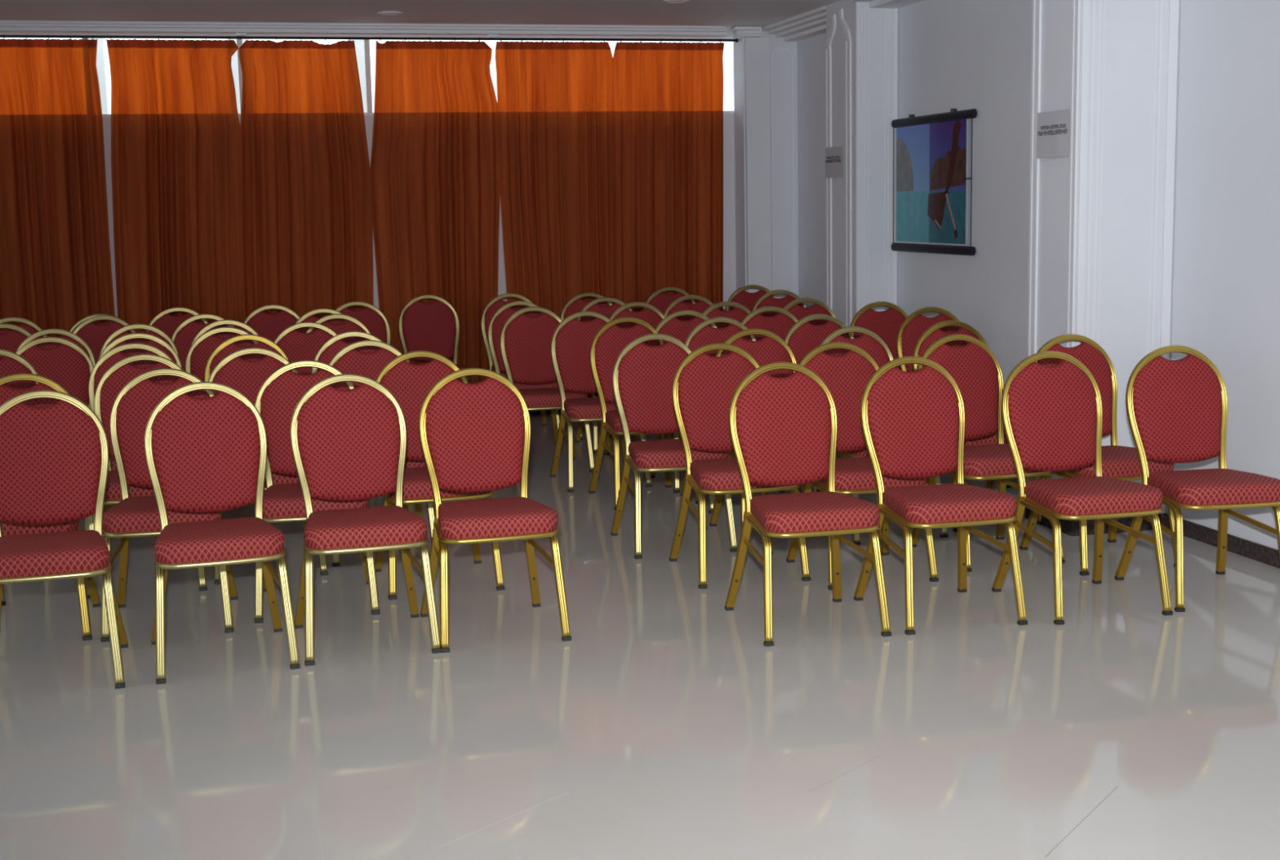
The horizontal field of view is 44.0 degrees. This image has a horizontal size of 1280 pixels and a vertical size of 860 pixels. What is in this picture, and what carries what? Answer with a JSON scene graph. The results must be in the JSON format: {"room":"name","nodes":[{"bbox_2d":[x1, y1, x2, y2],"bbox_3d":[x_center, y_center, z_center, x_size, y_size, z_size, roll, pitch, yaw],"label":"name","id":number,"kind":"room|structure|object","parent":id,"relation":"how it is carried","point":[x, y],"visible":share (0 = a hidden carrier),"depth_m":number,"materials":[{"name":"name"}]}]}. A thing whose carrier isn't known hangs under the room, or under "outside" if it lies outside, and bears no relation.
{"room":"conference room","nodes":[
{"label":"conference room","id":0,"kind":"room"},
{"bbox_2d":[38,31,733,36],"bbox_3d":[-3.129,-2.720,10.788,8.680,0.035,0.120,-3,8,-14],"label":"lintel","id":1,"kind":"object","parent":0,"point":[729,33],"visible":0.11,"depth_m":11.18,"materials":[{"name":"white paint"}]},
{"bbox_2d":[102,113,736,317],"bbox_3d":[-3.096,-1.072,11.025,8.680,2.175,0.120,-3,8,-14],"label":"wall","id":2,"kind":"structure","parent":0,"point":[729,209],"depth_m":11.77,"materials":[{"name":"white paint"}]},
{"bbox_2d":[0,31,84,39],"bbox_3d":[-4.216,-2.363,10.551,1.020,0.560,0.050,-3,8,-14],"label":"rail","id":3,"kind":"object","parent":2,"relation":"in","point":[1,33],"depth_m":10.54,"materials":[{"name":"white metal"}]},
{"bbox_2d":[81,38,110,114],"bbox_3d":[-3.921,-1.656,11.601,0.205,3.200,0.310,-3,8,-14],"label":"window","id":4,"kind":"structure","parent":2,"relation":"in","point":[101,60],"depth_m":11.37,"materials":[{"name":"white glass"}]},
{"bbox_2d":[84,32,242,117],"bbox_3d":[-3.236,-2.418,10.797,1.005,0.560,0.050,-3,8,-14],"label":"window","id":5,"kind":"structure","parent":2,"relation":"in","point":[86,33],"depth_m":10.76,"materials":[{"name":"white glass"}]},
{"bbox_2d":[226,39,249,113],"bbox_3d":[-2.941,-1.711,11.847,0.220,3.200,0.310,-3,8,-14],"label":"window","id":6,"kind":"structure","parent":2,"relation":"in","point":[234,65],"depth_m":11.59,"materials":[{"name":"white glass"}]},
{"bbox_2d":[239,33,369,115],"bbox_3d":[-2.330,-2.469,11.025,0.865,0.560,0.050,-3,8,-14],"label":"window","id":7,"kind":"structure","parent":2,"relation":"in","point":[367,113],"depth_m":11.03,"materials":[{"name":"white glass"}]},
{"bbox_2d":[347,40,366,112],"bbox_3d":[-2.102,-1.758,12.057,0.182,3.200,0.310,-3,8,-14],"label":"window","id":8,"kind":"structure","parent":2,"relation":"in","point":[359,44],"depth_m":11.80,"materials":[{"name":"white glass"}]},
{"bbox_2d":[528,409,560,414],"bbox_3d":[-3.262,-0.012,11.060,8.260,0.072,0.012,-3,8,-14],"label":"baseboard","id":9,"kind":"structure","parent":2,"relation":"attached to","point":[548,411],"depth_m":11.69,"materials":[{"name":"stone"}]},
{"bbox_2d":[366,34,733,115],"bbox_3d":[-0.551,-2.569,11.471,2.810,0.560,0.050,-3,8,-14],"label":"window","id":10,"kind":"structure","parent":2,"relation":"in","point":[371,113],"depth_m":11.33,"materials":[{"name":"white metal"}]},
{"bbox_2d":[0,0,840,31],"bbox_3d":[-1.076,-1.698,2.837,8.880,0.120,16.630,-3,8,-14],"label":"ceiling","id":11,"kind":"structure","parent":0,"point":[730,14],"depth_m":10.09,"materials":[{"name":"paint"}]},
{"bbox_2d":[377,11,402,15],"bbox_3d":[-1.603,-2.670,10.148,0.164,0.011,0.164,-3,8,-14],"label":"recessed light","id":12,"kind":"object","parent":11,"relation":"in","point":[381,13],"visible":1,"depth_m":10.12,"materials":[{"name":"white metal"}]},
{"bbox_2d":[663,0,688,4],"bbox_3d":[0.225,-2.660,9.820,0.164,0.011,0.164,-3,8,-14],"label":"recessed light","id":13,"kind":"object","parent":11,"relation":"in","point":[670,2],"visible":1,"depth_m":9.83,"materials":[{"name":"white metal"}]},
{"bbox_2d":[0,413,1279,859],"bbox_3d":[-1.018,1.152,3.247,8.880,0.100,16.630,-3,8,-14],"label":"floor","id":14,"kind":"structure","parent":0,"point":[666,727],"depth_m":4.81,"materials":[{"name":"tile"}]},
{"bbox_2d":[0,323,31,359],"bbox_3d":[-3.510,-0.101,8.698,0.466,0.932,0.560,-3,8,-13],"label":"banquet chair","id":15,"kind":"object","parent":14,"relation":"on","point":[11,341],"visible":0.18,"depth_m":8.88,"materials":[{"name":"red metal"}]},
{"bbox_2d":[0,349,38,388],"bbox_3d":[-2.876,0.124,7.037,0.466,0.932,0.560,-3,8,-16],"label":"banquet chair","id":16,"kind":"object","parent":14,"relation":"on","point":[13,363],"visible":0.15,"depth_m":7.23,"materials":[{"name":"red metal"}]},
{"bbox_2d":[0,317,47,337],"bbox_3d":[-3.663,-0.177,9.250,0.466,0.932,0.560,-3,8,-15],"label":"banquet chair","id":17,"kind":"object","parent":14,"relation":"on","point":[28,325],"visible":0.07,"depth_m":9.44,"materials":[{"name":"gold metal"}]},
{"bbox_2d":[0,373,100,640],"bbox_3d":[-2.293,0.279,5.880,0.466,0.932,0.560,-3,8,-15],"label":"banquet chair","id":18,"kind":"object","parent":14,"relation":"on","point":[6,393],"visible":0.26,"depth_m":6.03,"materials":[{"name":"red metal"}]},
{"bbox_2d":[15,328,96,366],"bbox_3d":[-3.047,-0.042,8.222,0.466,0.932,0.560,-3,8,-14],"label":"banquet chair","id":19,"kind":"object","parent":14,"relation":"on","point":[68,335],"visible":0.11,"depth_m":8.41,"materials":[{"name":"gold metal"}]},
{"bbox_2d":[15,337,104,530],"bbox_3d":[-2.853,0.034,7.665,0.466,0.932,0.560,-3,8,-15],"label":"banquet chair","id":20,"kind":"object","parent":14,"relation":"on","point":[68,364],"visible":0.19,"depth_m":7.84,"materials":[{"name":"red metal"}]},
{"bbox_2d":[0,390,128,688],"bbox_3d":[-1.986,0.358,5.285,0.466,0.932,0.560,-4,9,-16],"label":"banquet chair","id":21,"kind":"object","parent":14,"relation":"on","point":[55,459],"visible":1,"depth_m":5.42,"materials":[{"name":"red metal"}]},
{"bbox_2d":[69,314,116,333],"bbox_3d":[-3.328,-0.279,9.908,0.466,0.932,0.560,-3,8,-14],"label":"banquet chair","id":22,"kind":"object","parent":14,"relation":"on","point":[81,321],"visible":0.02,"depth_m":9.56,"materials":[{"name":"gold metal"}]},
{"bbox_2d":[72,315,136,362],"bbox_3d":[-3.135,-0.187,9.242,0.466,0.932,0.560,-3,8,-12],"label":"banquet chair","id":23,"kind":"object","parent":14,"relation":"on","point":[95,335],"visible":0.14,"depth_m":9.40,"materials":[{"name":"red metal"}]},
{"bbox_2d":[84,342,173,529],"bbox_3d":[-2.285,0.091,7.189,0.466,0.932,0.560,-3,8,-14],"label":"banquet chair","id":24,"kind":"object","parent":14,"relation":"on","point":[114,355],"visible":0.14,"depth_m":7.34,"materials":[{"name":"gold metal"}]},
{"bbox_2d":[99,324,179,358],"bbox_3d":[-2.670,-0.084,8.459,0.466,0.932,0.560,-3,8,-14],"label":"banquet chair","id":25,"kind":"object","parent":14,"relation":"on","point":[153,331],"visible":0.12,"depth_m":8.64,"materials":[{"name":"gold metal"}]},
{"bbox_2d":[97,333,182,368],"bbox_3d":[-2.456,0.005,7.808,0.466,0.932,0.560,-4,8,-16],"label":"banquet chair","id":26,"kind":"object","parent":14,"relation":"on","point":[154,341],"visible":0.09,"depth_m":7.99,"materials":[{"name":"gold metal"}]},
{"bbox_2d":[87,354,207,599],"bbox_3d":[-2.062,0.170,6.602,0.466,0.932,0.560,-3,8,-13],"label":"banquet chair","id":27,"kind":"object","parent":14,"relation":"on","point":[113,381],"visible":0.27,"depth_m":6.74,"materials":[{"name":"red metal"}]},
{"bbox_2d":[101,368,238,642],"bbox_3d":[-1.784,0.257,5.959,0.466,0.932,0.560,-3,8,-12],"label":"banquet chair","id":28,"kind":"object","parent":14,"relation":"on","point":[131,410],"visible":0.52,"depth_m":6.09,"materials":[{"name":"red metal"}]},
{"bbox_2d":[146,306,208,338],"bbox_3d":[-2.862,-0.287,9.900,0.466,0.932,0.560,-4,9,-16],"label":"banquet chair","id":29,"kind":"object","parent":14,"relation":"on","point":[166,322],"visible":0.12,"depth_m":10.05,"materials":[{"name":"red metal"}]},
{"bbox_2d":[171,314,234,371],"bbox_3d":[-2.492,-0.191,9.178,0.466,0.932,0.560,-4,8,-16],"label":"banquet chair","id":30,"kind":"object","parent":14,"relation":"on","point":[184,334],"visible":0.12,"depth_m":9.31,"materials":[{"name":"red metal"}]},
{"bbox_2d":[143,382,300,684],"bbox_3d":[-1.462,0.324,5.450,0.466,0.932,0.560,-4,9,-19],"label":"banquet chair","id":31,"kind":"object","parent":14,"relation":"on","point":[208,455],"visible":1,"depth_m":5.57,"materials":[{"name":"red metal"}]},
{"bbox_2d":[185,327,258,382],"bbox_3d":[-2.096,-0.044,8.098,0.466,0.932,0.560,-3,8,-14],"label":"banquet chair","id":32,"kind":"object","parent":14,"relation":"on","point":[198,354],"visible":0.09,"depth_m":8.24,"materials":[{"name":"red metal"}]},
{"bbox_2d":[190,320,258,346],"bbox_3d":[-2.236,-0.120,8.650,0.466,0.932,0.560,-3,8,-14],"label":"banquet chair","id":33,"kind":"object","parent":14,"relation":"on","point":[242,326],"visible":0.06,"depth_m":8.82,"materials":[{"name":"gold metal"}]},
{"bbox_2d":[204,334,305,538],"bbox_3d":[-1.849,0.027,7.569,0.466,0.932,0.560,-3,8,-15],"label":"banquet chair","id":34,"kind":"object","parent":14,"relation":"on","point":[228,346],"visible":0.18,"depth_m":7.73,"materials":[{"name":"gold metal"}]},
{"bbox_2d":[207,347,328,584],"bbox_3d":[-1.628,0.131,6.815,0.466,0.932,0.560,-4,9,-17],"label":"banquet chair","id":35,"kind":"object","parent":14,"relation":"on","point":[246,377],"visible":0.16,"depth_m":6.96,"materials":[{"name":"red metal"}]},
{"bbox_2d":[243,304,299,342],"bbox_3d":[-2.278,-0.308,9.964,0.466,0.932,0.560,-3,8,-15],"label":"banquet chair","id":36,"kind":"object","parent":14,"relation":"on","point":[268,326],"visible":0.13,"depth_m":10.12,"materials":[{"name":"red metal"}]},
{"bbox_2d":[273,322,342,374],"bbox_3d":[-1.718,-0.085,8.333,0.466,0.932,0.560,-3,8,-14],"label":"banquet chair","id":37,"kind":"object","parent":14,"relation":"on","point":[296,345],"visible":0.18,"depth_m":8.49,"materials":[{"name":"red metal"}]},
{"bbox_2d":[254,360,380,623],"bbox_3d":[-1.282,0.216,6.175,0.466,0.932,0.560,-3,8,-12],"label":"banquet chair","id":38,"kind":"object","parent":14,"relation":"on","point":[277,397],"visible":0.48,"depth_m":6.30,"materials":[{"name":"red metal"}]},
{"bbox_2d":[294,308,346,333],"bbox_3d":[-1.862,-0.246,9.477,0.466,0.932,0.560,-3,8,-14],"label":"banquet chair","id":39,"kind":"object","parent":14,"relation":"on","point":[308,317],"visible":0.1,"depth_m":9.65,"materials":[{"name":"gold metal"}]},
{"bbox_2d":[305,314,371,342],"bbox_3d":[-1.672,-0.173,8.937,0.466,0.932,0.560,-3,8,-15],"label":"banquet chair","id":40,"kind":"object","parent":14,"relation":"on","point":[352,324],"visible":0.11,"depth_m":9.12,"materials":[{"name":"gold metal"}]},
{"bbox_2d":[311,331,413,512],"bbox_3d":[-1.351,0.008,7.632,0.466,0.932,0.560,-3,8,-12],"label":"banquet chair","id":41,"kind":"object","parent":14,"relation":"on","point":[332,346],"visible":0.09,"depth_m":7.79,"materials":[{"name":"gold metal"}]},
{"bbox_2d":[335,301,391,345],"bbox_3d":[-1.768,-0.345,10.149,0.466,0.932,0.560,-4,9,-16],"label":"banquet chair","id":42,"kind":"object","parent":14,"relation":"on","point":[372,317],"visible":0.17,"depth_m":10.34,"materials":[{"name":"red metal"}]},
{"bbox_2d":[289,373,440,666],"bbox_3d":[-0.996,0.290,5.618,0.466,0.932,0.560,-4,9,-16],"label":"banquet chair","id":43,"kind":"object","parent":14,"relation":"on","point":[349,445],"visible":1,"depth_m":5.75,"materials":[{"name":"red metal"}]},
{"bbox_2d":[328,340,435,567],"bbox_3d":[-1.178,0.083,7.086,0.466,0.932,0.560,-3,8,-14],"label":"banquet chair","id":44,"kind":"object","parent":14,"relation":"on","point":[348,360],"visible":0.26,"depth_m":7.24,"materials":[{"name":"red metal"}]},
{"bbox_2d":[398,294,471,383],"bbox_3d":[-1.394,-0.440,10.760,0.466,0.932,0.560,-3,8,-14],"label":"banquet chair","id":45,"kind":"object","parent":14,"relation":"on","point":[433,326],"visible":0.48,"depth_m":10.92,"materials":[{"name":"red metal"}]},
{"bbox_2d":[374,351,505,599],"bbox_3d":[-0.851,0.161,6.499,0.466,0.932,0.560,-3,8,-16],"label":"banquet chair","id":46,"kind":"object","parent":14,"relation":"on","point":[410,384],"visible":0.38,"depth_m":6.63,"materials":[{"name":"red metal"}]},
{"bbox_2d":[418,368,571,653],"bbox_3d":[-0.548,0.264,5.741,0.466,0.932,0.560,-3,8,-15],"label":"banquet chair","id":47,"kind":"object","parent":14,"relation":"on","point":[474,437],"visible":0.99,"depth_m":5.87,"materials":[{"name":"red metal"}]},
{"bbox_2d":[480,293,559,429],"bbox_3d":[-0.825,-0.449,10.741,0.466,0.932,0.560,-3,8,-14],"label":"banquet chair","id":48,"kind":"object","parent":14,"relation":"on","point":[496,303],"visible":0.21,"depth_m":10.88,"materials":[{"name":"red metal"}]},
{"bbox_2d":[487,301,567,444],"bbox_3d":[-0.694,-0.322,9.835,0.466,0.932,0.560,-3,8,-13],"label":"banquet chair","id":49,"kind":"object","parent":14,"relation":"on","point":[498,320],"visible":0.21,"depth_m":9.97,"materials":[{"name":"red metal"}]},
{"bbox_2d":[499,306,594,472],"bbox_3d":[-0.559,-0.239,9.241,0.466,0.932,0.560,-3,8,-15],"label":"banquet chair","id":50,"kind":"object","parent":14,"relation":"on","point":[525,341],"visible":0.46,"depth_m":9.38,"materials":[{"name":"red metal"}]},
{"bbox_2d":[560,292,612,439],"bbox_3d":[-0.270,-0.443,10.620,0.466,0.932,0.560,-4,9,-16],"label":"banquet chair","id":51,"kind":"object","parent":14,"relation":"on","point":[575,304],"visible":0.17,"depth_m":10.76,"materials":[{"name":"gold metal"}]},
{"bbox_2d":[550,311,652,492],"bbox_3d":[-0.233,-0.174,8.742,0.466,0.932,0.560,-3,8,-14],"label":"banquet chair","id":52,"kind":"object","parent":14,"relation":"on","point":[571,340],"visible":0.57,"depth_m":8.87,"materials":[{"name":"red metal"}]},
{"bbox_2d":[574,297,639,454],"bbox_3d":[-0.143,-0.360,10.027,0.466,0.932,0.560,-3,8,-15],"label":"banquet chair","id":53,"kind":"object","parent":14,"relation":"on","point":[606,311],"visible":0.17,"depth_m":10.18,"materials":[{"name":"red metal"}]},
{"bbox_2d":[603,302,673,455],"bbox_3d":[0.061,-0.287,9.491,0.466,0.932,0.560,-4,9,-16],"label":"banquet chair","id":54,"kind":"object","parent":14,"relation":"on","point":[651,314],"visible":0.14,"depth_m":9.67,"materials":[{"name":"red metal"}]},
{"bbox_2d":[588,316,697,510],"bbox_3d":[0.011,-0.105,8.226,0.466,0.932,0.560,-4,9,-16],"label":"banquet chair","id":55,"kind":"object","parent":14,"relation":"on","point":[611,340],"visible":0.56,"depth_m":8.35,"materials":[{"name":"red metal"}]},
{"bbox_2d":[643,287,695,315],"bbox_3d":[0.294,-0.527,11.124,0.466,0.932,0.560,-4,9,-16],"label":"banquet chair","id":56,"kind":"object","parent":14,"relation":"on","point":[658,300],"visible":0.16,"depth_m":11.28,"materials":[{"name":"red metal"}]},
{"bbox_2d":[610,333,737,559],"bbox_3d":[0.137,0.052,7.119,0.466,0.932,0.560,-3,8,-13],"label":"banquet chair","id":57,"kind":"object","parent":14,"relation":"on","point":[643,375],"visible":0.74,"depth_m":7.25,"materials":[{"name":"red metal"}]},
{"bbox_2d":[650,310,717,493],"bbox_3d":[0.331,-0.173,8.657,0.466,0.932,0.560,-3,8,-15],"label":"banquet chair","id":58,"kind":"object","parent":14,"relation":"on","point":[670,326],"visible":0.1,"depth_m":8.81,"materials":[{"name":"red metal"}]},
{"bbox_2d":[663,295,713,320],"bbox_3d":[0.415,-0.381,10.091,0.466,0.932,0.560,-4,9,-16],"label":"banquet chair","id":59,"kind":"object","parent":14,"relation":"on","point":[677,304],"visible":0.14,"depth_m":10.25,"materials":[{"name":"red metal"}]},
{"bbox_2d":[702,301,751,328],"bbox_3d":[0.604,-0.280,9.362,0.466,0.932,0.560,-4,8,-16],"label":"banquet chair","id":60,"kind":"object","parent":14,"relation":"on","point":[740,312],"visible":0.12,"depth_m":9.53,"materials":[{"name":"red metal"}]},
{"bbox_2d":[680,317,791,514],"bbox_3d":[0.493,-0.094,8.082,0.466,0.932,0.560,-3,8,-15],"label":"banquet chair","id":61,"kind":"object","parent":14,"relation":"on","point":[703,334],"visible":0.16,"depth_m":8.23,"materials":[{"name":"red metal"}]},
{"bbox_2d":[669,342,810,589],"bbox_3d":[0.398,0.126,6.564,0.466,0.932,0.560,-3,8,-12],"label":"banquet chair","id":62,"kind":"object","parent":14,"relation":"on","point":[704,386],"visible":0.72,"depth_m":6.70,"materials":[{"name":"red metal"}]},
{"bbox_2d":[724,284,777,312],"bbox_3d":[0.873,-0.551,11.211,0.466,0.932,0.560,-3,8,-12],"label":"banquet chair","id":63,"kind":"object","parent":14,"relation":"on","point":[748,300],"visible":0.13,"depth_m":11.37,"materials":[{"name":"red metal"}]},
{"bbox_2d":[709,328,840,548],"bbox_3d":[0.607,0.018,7.287,0.466,0.932,0.560,-3,8,-13],"label":"banquet chair","id":64,"kind":"object","parent":14,"relation":"on","point":[771,348],"visible":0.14,"depth_m":7.47,"materials":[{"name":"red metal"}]},
{"bbox_2d":[751,289,806,316],"bbox_3d":[1.009,-0.450,10.493,0.466,0.932,0.560,-3,8,-13],"label":"banquet chair","id":65,"kind":"object","parent":14,"relation":"on","point":[766,300],"visible":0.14,"depth_m":10.65,"materials":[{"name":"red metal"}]},
{"bbox_2d":[741,306,837,458],"bbox_3d":[0.804,-0.207,8.825,0.466,0.932,0.560,-3,8,-12],"label":"banquet chair","id":66,"kind":"object","parent":14,"relation":"on","point":[780,324],"visible":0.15,"depth_m":9.00,"materials":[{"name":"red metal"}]},
{"bbox_2d":[724,361,891,646],"bbox_3d":[0.593,0.242,5.731,0.466,0.932,0.560,-3,8,-12],"label":"banquet chair","id":67,"kind":"object","parent":14,"relation":"on","point":[783,430],"visible":1,"depth_m":5.87,"materials":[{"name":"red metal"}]},
{"bbox_2d":[782,297,835,325],"bbox_3d":[1.096,-0.318,9.556,0.466,0.932,0.560,-3,8,-14],"label":"banquet chair","id":68,"kind":"object","parent":14,"relation":"on","point":[799,313],"visible":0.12,"depth_m":9.73,"materials":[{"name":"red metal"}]},
{"bbox_2d":[779,314,853,492],"bbox_3d":[1.017,-0.114,8.149,0.466,0.932,0.560,-3,8,-15],"label":"banquet chair","id":69,"kind":"object","parent":14,"relation":"on","point":[802,337],"visible":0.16,"depth_m":8.30,"materials":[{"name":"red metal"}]},
{"bbox_2d":[786,342,938,590],"bbox_3d":[0.902,0.124,6.505,0.466,0.932,0.560,-3,8,-13],"label":"banquet chair","id":70,"kind":"object","parent":14,"relation":"on","point":[846,375],"visible":0.41,"depth_m":6.66,"materials":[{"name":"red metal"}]},
{"bbox_2d":[849,302,908,369],"bbox_3d":[1.487,-0.255,9.067,0.466,0.932,0.560,-3,8,-16],"label":"banquet chair","id":71,"kind":"object","parent":14,"relation":"on","point":[886,324],"visible":0.12,"depth_m":9.23,"materials":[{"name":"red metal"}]},
{"bbox_2d":[816,326,948,545],"bbox_3d":[1.089,0.006,7.306,0.466,0.932,0.560,-4,9,-17],"label":"banquet chair","id":72,"kind":"object","parent":14,"relation":"on","point":[869,342],"visible":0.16,"depth_m":7.48,"materials":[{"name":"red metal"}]},
{"bbox_2d":[853,356,1027,635],"bbox_3d":[1.099,0.216,5.840,0.466,0.932,0.560,-3,8,-13],"label":"banquet chair","id":73,"kind":"object","parent":14,"relation":"on","point":[913,423],"visible":1,"depth_m":5.97,"materials":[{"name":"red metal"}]},
{"bbox_2d":[896,306,1011,488],"bbox_3d":[1.668,-0.180,8.520,0.466,0.932,0.560,-3,8,-13],"label":"banquet chair","id":74,"kind":"object","parent":14,"relation":"on","point":[915,325],"visible":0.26,"depth_m":8.67,"materials":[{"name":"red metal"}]},
{"bbox_2d":[912,320,1041,532],"bbox_3d":[1.595,-0.040,7.549,0.466,0.932,0.560,-3,8,-15],"label":"banquet chair","id":75,"kind":"object","parent":14,"relation":"on","point":[933,333],"visible":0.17,"depth_m":7.70,"materials":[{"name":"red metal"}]},
{"bbox_2d":[911,334,1065,572],"bbox_3d":[1.475,0.075,6.766,0.466,0.932,0.560,-3,8,-16],"label":"banquet chair","id":76,"kind":"object","parent":14,"relation":"on","point":[974,367],"visible":0.43,"depth_m":6.92,"materials":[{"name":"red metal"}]},
{"bbox_2d":[991,351,1173,625],"bbox_3d":[1.651,0.192,5.931,0.466,0.932,0.560,-3,8,-13],"label":"banquet chair","id":77,"kind":"object","parent":14,"relation":"on","point":[1051,416],"visible":1,"depth_m":6.06,"materials":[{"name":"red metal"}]},
{"bbox_2d":[1019,333,1174,575],"bbox_3d":[1.938,0.081,6.662,0.466,0.932,0.560,-3,8,-14],"label":"banquet chair","id":78,"kind":"object","parent":14,"relation":"on","point":[1118,462],"visible":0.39,"depth_m":6.82,"materials":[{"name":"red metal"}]},
{"bbox_2d":[1114,345,1279,612],"bbox_3d":[2.158,0.163,6.057,0.466,0.932,0.560,-2,8,-8],"label":"banquet chair","id":79,"kind":"object","parent":14,"relation":"on","point":[1177,410],"visible":0.97,"depth_m":6.21,"materials":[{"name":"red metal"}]},
{"bbox_2d":[733,27,798,298],"bbox_3d":[0.944,-1.568,11.819,0.415,2.770,0.230,-3,8,-14],"label":"wall","id":80,"kind":"structure","parent":0,"point":[781,59],"depth_m":11.68,"materials":[{"name":"white paint"}]},
{"bbox_2d":[0,20,727,35],"bbox_3d":[-3.304,-2.650,10.409,8.130,0.058,0.120,-3,8,-14],"label":"trim","id":81,"kind":"structure","parent":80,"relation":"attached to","point":[5,25],"depth_m":10.73,"materials":[{"name":"white paint"}]},
{"bbox_2d":[0,33,738,42],"bbox_3d":[-3.232,-2.636,10.560,8.161,0.062,0.060,-3,8,-14],"label":"curtain rod","id":82,"kind":"object","parent":80,"relation":"attached to","point":[238,36],"visible":0.86,"depth_m":10.87,"materials":[{"name":"black metal"}]},
{"bbox_2d":[0,34,115,337],"bbox_3d":[-4.658,-1.258,10.381,2.262,2.609,0.077,-3,8,-14],"label":"curtain","id":83,"kind":"object","parent":82,"relation":"hanging from","point":[55,269],"visible":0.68,"depth_m":10.52,"materials":[{"name":"orange fabric"}]},
{"bbox_2d":[106,35,243,333],"bbox_3d":[-3.124,-1.342,10.767,0.899,2.603,0.083,-3,8,-14],"label":"curtain","id":84,"kind":"object","parent":82,"relation":"hanging from","point":[175,124],"visible":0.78,"depth_m":10.71,"materials":[{"name":"orange fabric"}]},
{"bbox_2d":[239,35,373,322],"bbox_3d":[-2.321,-1.390,10.969,0.928,2.609,0.070,-3,8,-14],"label":"curtain","id":85,"kind":"object","parent":82,"relation":"hanging from","point":[307,228],"visible":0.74,"depth_m":10.92,"materials":[{"name":"orange fabric"}]},
{"bbox_2d":[369,36,500,383],"bbox_3d":[-1.429,-1.437,11.191,0.918,2.603,0.076,-3,8,-14],"label":"curtain","id":86,"kind":"object","parent":82,"relation":"hanging from","point":[434,166],"visible":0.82,"depth_m":11.15,"materials":[{"name":"orange fabric"}]},
{"bbox_2d":[495,37,614,398],"bbox_3d":[-0.581,-1.487,11.404,0.850,2.608,0.074,-3,8,-14],"label":"curtain","id":87,"kind":"object","parent":82,"relation":"hanging from","point":[555,100],"visible":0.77,"depth_m":11.35,"materials":[{"name":"orange fabric"}]},
{"bbox_2d":[613,38,724,311],"bbox_3d":[0.213,-1.533,11.605,0.882,2.609,0.072,-3,8,-14],"label":"curtain","id":88,"kind":"object","parent":82,"relation":"hanging from","point":[668,97],"visible":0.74,"depth_m":11.55,"materials":[{"name":"orange fabric"}]},
{"bbox_2d":[729,26,763,37],"bbox_3d":[0.772,-2.871,11.412,0.225,0.068,0.120,-3,8,-14],"label":"trim","id":89,"kind":"structure","parent":80,"relation":"attached to","point":[739,32],"depth_m":11.38,"materials":[{"name":"white paint"}]},
{"bbox_2d":[744,37,772,293],"bbox_3d":[0.875,-1.547,11.666,0.185,2.626,0.034,-3,8,-14],"label":"trim","id":90,"kind":"structure","parent":80,"relation":"attached to","point":[757,50],"depth_m":11.59,"materials":[{"name":"white paint"}]},
{"bbox_2d":[769,48,795,293],"bbox_3d":[1.058,-1.562,11.726,0.178,2.479,0.008,-3,8,-14],"label":"trim","id":91,"kind":"structure","parent":80,"relation":"attached to","point":[774,51],"depth_m":11.67,"materials":[{"name":"white paint"}]},
{"bbox_2d":[796,0,1279,550],"bbox_3d":[3.214,-0.516,4.173,0.150,2.770,16.550,-3,8,-14],"label":"wall","id":92,"kind":"structure","parent":0,"point":[960,55],"depth_m":7.01,"materials":[{"name":"white paint"}]},
{"bbox_2d":[762,5,826,41],"bbox_3d":[1.178,-2.789,10.889,0.280,0.098,1.273,-3,8,-14],"label":"trim","id":93,"kind":"structure","parent":92,"relation":"attached to","point":[811,24],"depth_m":10.98,"materials":[{"name":"paint"}]},
{"bbox_2d":[825,146,842,178],"bbox_3d":[1.246,-1.726,10.211,0.006,0.197,0.295,-3,8,-14],"label":"paper notice","id":94,"kind":"object","parent":92,"relation":"attached to","point":[833,155],"visible":1,"depth_m":10.20,"materials":[{"name":"grey paper"}]},
{"bbox_2d":[825,0,897,327],"bbox_3d":[1.422,-1.347,10.211,0.294,2.770,0.532,-3,8,-14],"label":"column","id":95,"kind":"structure","parent":92,"relation":"attached to","point":[861,51],"depth_m":9.96,"materials":[{"name":"white paint"}]},
{"bbox_2d":[869,0,925,8],"bbox_3d":[1.831,-2.473,8.531,0.196,0.080,2.616,-3,8,-14],"label":"trim","id":96,"kind":"structure","parent":92,"relation":"attached to","point":[891,4],"depth_m":9.60,"materials":[{"name":"paint"}]},
{"bbox_2d":[890,108,977,255],"bbox_3d":[1.739,-1.473,9.433,0.044,0.834,1.130,-3,8,-14],"label":"poster","id":97,"kind":"object","parent":92,"relation":"attached to","point":[931,151],"visible":1,"depth_m":9.40,"materials":[{"name":"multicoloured paper"}]},
{"bbox_2d":[1036,109,1070,158],"bbox_3d":[1.848,-1.325,7.098,0.007,0.205,0.289,-3,8,-14],"label":"paper notice","id":98,"kind":"object","parent":92,"relation":"attached to","point":[1053,126],"visible":1,"depth_m":7.09,"materials":[{"name":"grey paper"}]},
{"bbox_2d":[1024,0,1179,536],"bbox_3d":[2.096,-0.931,7.223,0.486,2.770,0.441,-3,8,-14],"label":"column","id":99,"kind":"structure","parent":92,"relation":"attached to","point":[1100,223],"depth_m":7.02,"materials":[{"name":"white paint"}]},
{"bbox_2d":[1163,513,1279,568],"bbox_3d":[3.811,1.169,1.838,0.012,0.072,11.324,-3,8,-14],"label":"baseboard","id":100,"kind":"structure","parent":92,"relation":"attached to","point":[1269,556],"depth_m":6.75,"materials":[{"name":"stone"}]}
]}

